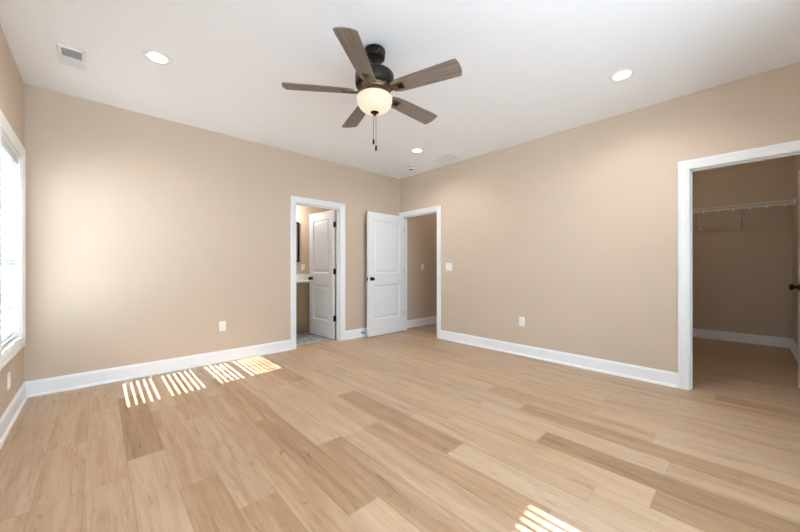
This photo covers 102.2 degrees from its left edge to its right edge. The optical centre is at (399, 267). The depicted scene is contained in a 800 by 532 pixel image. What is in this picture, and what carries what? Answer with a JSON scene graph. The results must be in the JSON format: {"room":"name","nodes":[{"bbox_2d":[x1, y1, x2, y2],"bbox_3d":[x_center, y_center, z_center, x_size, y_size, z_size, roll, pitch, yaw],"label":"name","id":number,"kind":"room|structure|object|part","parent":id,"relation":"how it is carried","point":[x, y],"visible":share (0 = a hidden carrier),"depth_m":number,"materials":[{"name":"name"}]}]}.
{"room":"empty bedroom","nodes":[
{"label":"empty bedroom","id":0,"kind":"room"},
{"bbox_2d":[0,25,23,417],"bbox_3d":[-1.393,-0.211,0.681,0.160,2.790,5.918,0,0,-43],"label":"wall","id":1,"kind":"structure","parent":0,"point":[11,82],"depth_m":2.41,"materials":[{"name":"beige paint"}]},
{"bbox_2d":[7,372,10,389],"bbox_3d":[-2.813,0.816,2.326,0.010,0.117,0.072,0,0,-43],"label":"wall outlet","id":2,"kind":"object","parent":1,"relation":"attached to","point":[9,373],"visible":1,"depth_m":2.31,"materials":[{"name":"white plastic"}]},
{"bbox_2d":[0,110,25,370],"bbox_3d":[-2.929,-0.174,2.341,0.180,1.663,0.968,0,0,-43],"label":"window","id":3,"kind":"structure","parent":1,"relation":"in","point":[19,253],"depth_m":2.65,"materials":[{"name":"white plastic"}]},
{"bbox_3d":[-2.964,-0.169,2.308,0.065,1.481,0.776,0,0,-43],"label":"frame","id":4,"kind":"part","parent":3,"relation":"part of","materials":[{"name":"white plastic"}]},
{"bbox_2d":[1,136,17,346],"bbox_3d":[-2.906,-0.172,2.362,0.068,1.472,0.774,0,0,-43],"label":"window blind","id":5,"kind":"object","parent":3,"relation":"attached to","point":[8,156],"visible":0.93,"depth_m":2.47,"materials":[{"name":"white plastic"}]},
{"bbox_3d":[-3.095,-0.170,2.556,0.055,1.399,0.002,0,0,-43],"label":"ladder cord","id":6,"kind":"part","parent":5,"relation":"part of","materials":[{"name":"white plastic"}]},
{"bbox_3d":[-2.912,-0.886,2.356,0.050,0.044,0.772,0,0,-43],"label":"head rail","id":7,"kind":"part","parent":5,"relation":"part of","materials":[{"name":"white plastic"}]},
{"bbox_3d":[-2.910,0.557,2.358,0.036,0.013,0.768,0,0,-43],"label":"rail","id":8,"kind":"part","parent":5,"relation":"part of","materials":[{"name":"white plastic"}]},
{"bbox_2d":[0,382,27,448],"bbox_3d":[-1.340,1.064,0.761,0.026,0.139,5.643,0,0,-43],"label":"baseboard","id":9,"kind":"structure","parent":1,"relation":"attached to","point":[7,420],"depth_m":2.35,"materials":[{"name":"white wood"}]},
{"bbox_2d":[24,83,399,381],"bbox_3d":[-1.639,-0.211,4.422,4.588,2.790,0.115,0,0,-43],"label":"wall","id":10,"kind":"structure","parent":0,"point":[145,233],"depth_m":3.46,"materials":[{"name":"beige paint"}]},
{"bbox_2d":[25,340,290,397],"bbox_3d":[-2.385,1.064,3.628,2.413,0.139,0.026,0,0,-43],"label":"baseboard","id":11,"kind":"structure","parent":10,"relation":"attached to","point":[39,387],"depth_m":3.36,"materials":[{"name":"white wood"}]},
{"bbox_2d":[219,321,225,330],"bbox_3d":[-2.130,0.702,3.879,0.072,0.117,0.010,0,0,-43],"label":"wall outlet","id":12,"kind":"object","parent":10,"relation":"attached to","point":[222,324],"visible":1,"depth_m":3.88,"materials":[{"name":"white plastic"}]},
{"bbox_2d":[290,196,344,349],"bbox_3d":[-1.229,0.071,4.805,0.883,2.126,0.156,0,0,-43],"label":"door frame","id":13,"kind":"structure","parent":10,"relation":"attached to","point":[294,200],"depth_m":4.96,"materials":[{"name":"white wood"}]},
{"bbox_2d":[308,210,335,338],"bbox_3d":[-1.287,0.107,5.323,0.724,2.030,0.161,0,0,44],"label":"door","id":14,"kind":"structure","parent":10,"relation":"in","point":[322,270],"depth_m":5.29,"materials":[{"name":"white paint"}]},
{"bbox_2d":[345,328,366,339],"bbox_3d":[-0.428,1.064,5.456,1.177,0.139,0.026,0,0,-43],"label":"baseboard","id":15,"kind":"structure","parent":10,"relation":"attached to","point":[356,333],"depth_m":5.19,"materials":[{"name":"white wood"}]},
{"bbox_2d":[296,205,335,322],"bbox_3d":[-2.236,-0.211,5.876,3.300,2.790,0.100,0,0,-43],"label":"wall","id":16,"kind":"structure","parent":0,"point":[302,212],"depth_m":6.19,"materials":[{"name":"beige paint"}]},
{"bbox_2d":[296,222,298,261],"bbox_3d":[-2.292,-0.481,5.735,1.065,0.750,0.028,0,0,-43],"label":"wall mirror","id":17,"kind":"object","parent":16,"relation":"attached to","point":[297,223],"visible":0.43,"depth_m":6.07,"materials":[{"name":"black mirror"}]},
{"bbox_2d":[296,224,296,259],"bbox_3d":[-2.299,-0.481,5.739,1.000,0.690,0.010,0,0,-43],"label":"mirror glass","id":18,"kind":"object","parent":17,"relation":"attached to","point":[296,224],"depth_m":6.06,"materials":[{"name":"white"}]},
{"bbox_2d":[296,274,308,279],"bbox_3d":[-2.135,0.175,5.885,1.360,0.106,0.021,0,0,-43],"label":"backsplash","id":19,"kind":"structure","parent":16,"relation":"attached to","point":[298,276],"depth_m":6.14,"materials":[{"name":"white stone"}]},
{"bbox_2d":[296,323,335,345],"bbox_3d":[-1.799,1.151,5.336,3.200,0.026,1.445,0,0,-43],"label":"floor","id":20,"kind":"structure","parent":0,"point":[302,338],"depth_m":5.18,"materials":[{"name":"grey tile"}]},
{"bbox_2d":[296,274,308,332],"bbox_3d":[-1.946,0.629,5.683,1.360,1.015,0.576,0,0,-43],"label":"bathroom vanity","id":21,"kind":"object","parent":20,"relation":"on","point":[302,281],"visible":0.17,"depth_m":5.59,"materials":[{"name":"brown wood"}]},
{"bbox_3d":[-1.767,0.327,5.499,0.442,0.090,0.019,0,0,-43],"label":"drawer","id":22,"kind":"part","parent":21,"relation":"part of","materials":[{"name":"brown wood"}]},
{"bbox_3d":[-1.767,0.701,5.499,0.442,0.595,0.020,0,0,-43],"label":"cabinet door","id":23,"kind":"part","parent":21,"relation":"part of","materials":[{"name":"brown wood"}]},
{"bbox_2d":[296,279,308,282],"bbox_3d":[-1.946,0.243,5.683,1.360,0.029,0.576,0,0,-43],"label":"countertop","id":24,"kind":"structure","parent":21,"relation":"on","point":[297,281],"depth_m":5.58,"materials":[{"name":"white stone"}]},
{"bbox_3d":[-1.442,0.701,5.802,0.429,0.595,0.020,0,0,-43],"label":"cabinet door","id":25,"kind":"part","parent":21,"relation":"part of","materials":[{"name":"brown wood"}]},
{"bbox_2d":[0,323,799,531],"bbox_3d":[1.396,1.134,3.394,7.620,0.001,5.755,0,0,-43],"label":"floor","id":26,"kind":"structure","parent":0,"point":[412,429],"depth_m":2.08,"materials":[{"name":"brown wood"}]},
{"bbox_2d":[296,339,335,346],"bbox_3d":[-1.272,1.133,4.851,0.711,0.009,0.042,0,0,-43],"label":"threshold","id":27,"kind":"object","parent":26,"relation":"on","point":[332,339],"visible":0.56,"depth_m":4.87,"materials":[{"name":"brown wood"}]},
{"bbox_2d":[0,0,799,178],"bbox_3d":[0.912,-1.666,3.890,7.910,0.120,7.460,0,0,-43],"label":"ceiling","id":28,"kind":"structure","parent":0,"point":[532,69],"depth_m":2.50,"materials":[{"name":"white paint"}]},
{"bbox_2d":[56,42,85,70],"bbox_3d":[-2.498,-1.600,2.462,0.150,0.012,0.300,0,0,-43],"label":"ceiling vent","id":29,"kind":"object","parent":28,"relation":"in","point":[69,56],"visible":1,"depth_m":2.45,"materials":[{"name":"white metal"}]},
{"bbox_2d":[141,49,172,65],"bbox_3d":[-1.854,-1.602,2.470,0.192,0.008,0.192,0,0,-43],"label":"recessed light","id":30,"kind":"object","parent":28,"relation":"in","point":[155,56],"visible":1,"depth_m":2.46,"materials":[{"name":"white plastic"}]},
{"bbox_2d":[282,27,461,150],"bbox_3d":[-0.153,-1.229,2.394,1.207,0.754,1.251,0,0,-43],"label":"ceiling fan","id":31,"kind":"object","parent":28,"relation":"hanging from","point":[374,81],"visible":1,"depth_m":2.25,"materials":[{"name":"brown wood"}]},
{"bbox_3d":[-0.581,-1.279,2.307,0.499,0.006,0.144,0,13,-8],"label":"fan blade","id":32,"kind":"part","parent":31,"relation":"part of","materials":[{"name":"brown wood"}]},
{"bbox_3d":[-0.352,-1.278,2.339,0.140,0.022,0.054,0,13,-8],"label":"blade arm","id":33,"kind":"part","parent":31,"relation":"part of","materials":[{"name":"brown metal"}]},
{"bbox_3d":[-0.359,-1.279,2.721,0.144,0.006,0.499,-14,6,-25],"label":"fan blade","id":34,"kind":"part","parent":31,"relation":"part of","materials":[{"name":"brown wood"}]},
{"bbox_3d":[-0.256,-1.279,1.968,0.144,0.006,0.499,13,2,10],"label":"fan blade","id":35,"kind":"part","parent":31,"relation":"part of","materials":[{"name":"brown wood"}]},
{"bbox_3d":[-0.215,-1.278,2.196,0.054,0.022,0.140,13,2,10],"label":"blade arm","id":36,"kind":"part","parent":31,"relation":"part of","materials":[{"name":"brown metal"}]},
{"bbox_3d":[-0.185,-1.190,2.361,0.257,0.114,0.257,0,0,-43],"label":"lamp shade","id":37,"kind":"part","parent":31,"relation":"part of","materials":[{"name":"white glass"}]},
{"bbox_3d":[-0.037,-1.278,2.282,0.140,0.022,0.054,0,-13,28],"label":"blade arm","id":38,"kind":"part","parent":31,"relation":"part of","materials":[{"name":"brown metal"}]},
{"bbox_3d":[0.103,-1.279,2.638,0.499,0.006,0.144,0,-13,-44],"label":"fan blade","id":39,"kind":"part","parent":31,"relation":"part of","materials":[{"name":"brown wood"}]},
{"bbox_3d":[0.167,-1.279,2.173,0.499,0.006,0.144,0,-13,28],"label":"fan blade","id":40,"kind":"part","parent":31,"relation":"part of","materials":[{"name":"brown wood"}]},
{"bbox_2d":[407,165,414,169],"bbox_3d":[0.175,-1.581,5.132,0.126,0.051,0.126,0,0,-43],"label":"smoke detector","id":41,"kind":"object","parent":28,"relation":"attached to","point":[410,167],"visible":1,"depth_m":5.09,"materials":[{"name":"white plastic"}]},
{"bbox_2d":[410,148,423,152],"bbox_3d":[0.233,-1.602,4.431,0.192,0.008,0.192,0,0,-43],"label":"recessed light","id":42,"kind":"object","parent":28,"relation":"in","point":[414,150],"visible":1,"depth_m":4.42,"materials":[{"name":"white plastic"}]},
{"bbox_2d":[432,154,457,162],"bbox_3d":[0.660,-1.600,4.739,0.225,0.012,0.310,0,0,-43],"label":"ceiling vent","id":43,"kind":"object","parent":28,"relation":"in","point":[447,157],"visible":1,"depth_m":4.72,"materials":[{"name":"white metal"}]},
{"bbox_2d":[608,68,635,81],"bbox_3d":[1.853,-1.602,2.695,0.192,0.008,0.192,0,0,-43],"label":"recessed light","id":44,"kind":"object","parent":28,"relation":"in","point":[623,74],"visible":1,"depth_m":2.68,"materials":[{"name":"white plastic"}]},
{"bbox_2d":[407,213,436,319],"bbox_3d":[0.885,-0.211,6.848,2.412,2.790,0.100,0,0,-43],"label":"wall","id":45,"kind":"structure","parent":0,"point":[421,230],"depth_m":6.35,"materials":[{"name":"beige paint"}]},
{"bbox_2d":[407,316,436,327],"bbox_3d":[0.928,1.064,6.801,2.412,0.139,0.026,0,0,-43],"label":"baseboard","id":46,"kind":"structure","parent":45,"relation":"attached to","point":[428,320],"depth_m":6.33,"materials":[{"name":"white wood"}]},
{"bbox_2d":[400,62,799,372],"bbox_3d":[2.015,-0.211,3.787,0.115,2.790,5.803,0,0,-43],"label":"wall","id":47,"kind":"structure","parent":0,"point":[573,233],"depth_m":3.58,"materials":[{"name":"beige paint"}]},
{"bbox_2d":[399,205,440,338],"bbox_3d":[0.362,0.071,5.556,0.156,2.126,0.975,0,0,-43],"label":"door frame","id":48,"kind":"structure","parent":47,"relation":"attached to","point":[436,209],"depth_m":5.28,"materials":[{"name":"white wood"}]},
{"bbox_2d":[367,211,403,336],"bbox_3d":[-0.234,0.107,5.505,0.836,2.030,0.161,0,0,-44],"label":"door","id":49,"kind":"structure","parent":48,"relation":"in","point":[385,232],"depth_m":5.47,"materials":[{"name":"white paint"}]},
{"bbox_2d":[446,263,451,270],"bbox_3d":[0.762,-0.012,5.038,0.008,0.117,0.118,0,0,-43],"label":"light switch","id":50,"kind":"object","parent":47,"relation":"attached to","point":[448,265],"visible":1,"depth_m":5.03,"materials":[{"name":"white plastic"}]},
{"bbox_2d":[519,317,524,325],"bbox_3d":[1.572,0.696,4.170,0.010,0.117,0.072,0,0,-43],"label":"wall outlet","id":51,"kind":"object","parent":47,"relation":"attached to","point":[521,319],"visible":1,"depth_m":4.16,"materials":[{"name":"white plastic"}]},
{"bbox_2d":[440,330,677,387],"bbox_3d":[1.630,1.064,4.096,0.026,0.139,2.890,0,0,-43],"label":"baseboard","id":52,"kind":"structure","parent":47,"relation":"attached to","point":[656,376],"depth_m":3.70,"materials":[{"name":"white wood"}]},
{"bbox_2d":[678,140,799,389],"bbox_3d":[2.968,0.071,2.767,0.156,2.126,0.880,0,0,-43],"label":"door frame","id":53,"kind":"structure","parent":47,"relation":"attached to","point":[686,168],"depth_m":3.00,"materials":[{"name":"white wood"}]},
{"bbox_2d":[693,156,792,337],"bbox_3d":[4.843,-0.211,5.344,0.100,2.790,2.300,0,0,-43],"label":"wall","id":54,"kind":"structure","parent":0,"point":[742,277],"depth_m":4.88,"materials":[{"name":"beige paint"}]},
{"bbox_2d":[693,328,791,347],"bbox_3d":[4.796,1.064,5.301,0.026,0.139,2.100,0,0,-43],"label":"baseboard","id":55,"kind":"structure","parent":54,"relation":"attached to","point":[700,333],"depth_m":4.88,"materials":[{"name":"white wood"}]},
{"bbox_2d":[693,199,795,229],"bbox_3d":[4.653,-0.756,5.161,0.426,0.304,2.090,0,0,-43],"label":"wire shelf","id":56,"kind":"object","parent":54,"relation":"attached to","point":[794,200],"visible":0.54,"depth_m":4.65,"materials":[{"name":"white metal"}]},
{"bbox_3d":[4.658,-0.892,5.172,0.009,0.009,2.076,0,0,-43],"label":"rail rod","id":57,"kind":"part","parent":56,"relation":"part of","materials":[{"name":"white metal"}]},
{"bbox_3d":[4.510,-0.848,5.034,0.017,0.016,2.076,0,0,-43],"label":"rail rod","id":58,"kind":"part","parent":56,"relation":"part of","materials":[{"name":"white metal"}]},
{"bbox_3d":[4.510,-0.896,5.034,0.017,0.016,2.076,0,0,-43],"label":"rail rod","id":59,"kind":"part","parent":56,"relation":"part of","materials":[{"name":"white metal"}]},
{"bbox_2d":[793,155,799,345],"bbox_3d":[4.453,-0.211,3.475,3.022,2.790,0.100,0,0,-43],"label":"wall","id":60,"kind":"structure","parent":0,"point":[796,159],"depth_m":4.29,"materials":[{"name":"beige paint"}]},
{"bbox_2d":[790,338,797,361],"bbox_3d":[4.410,1.064,3.521,3.022,0.139,0.026,0,0,-43],"label":"baseboard","id":61,"kind":"structure","parent":60,"relation":"attached to","point":[794,348],"depth_m":4.24,"materials":[{"name":"white wood"}]},
{"bbox_2d":[789,170,799,388],"bbox_3d":[3.523,0.107,2.789,0.161,2.030,0.726,0,0,45],"label":"door","id":62,"kind":"structure","parent":60,"relation":"in","point":[791,286],"depth_m":3.01,"materials":[{"name":"white paint"}]},
{"bbox_3d":[3.689,0.184,3.024,0.063,0.066,0.066,0,0,45],"label":"knob","id":63,"kind":"part","parent":62,"relation":"part of","materials":[{"name":"black metal"}]}
]}

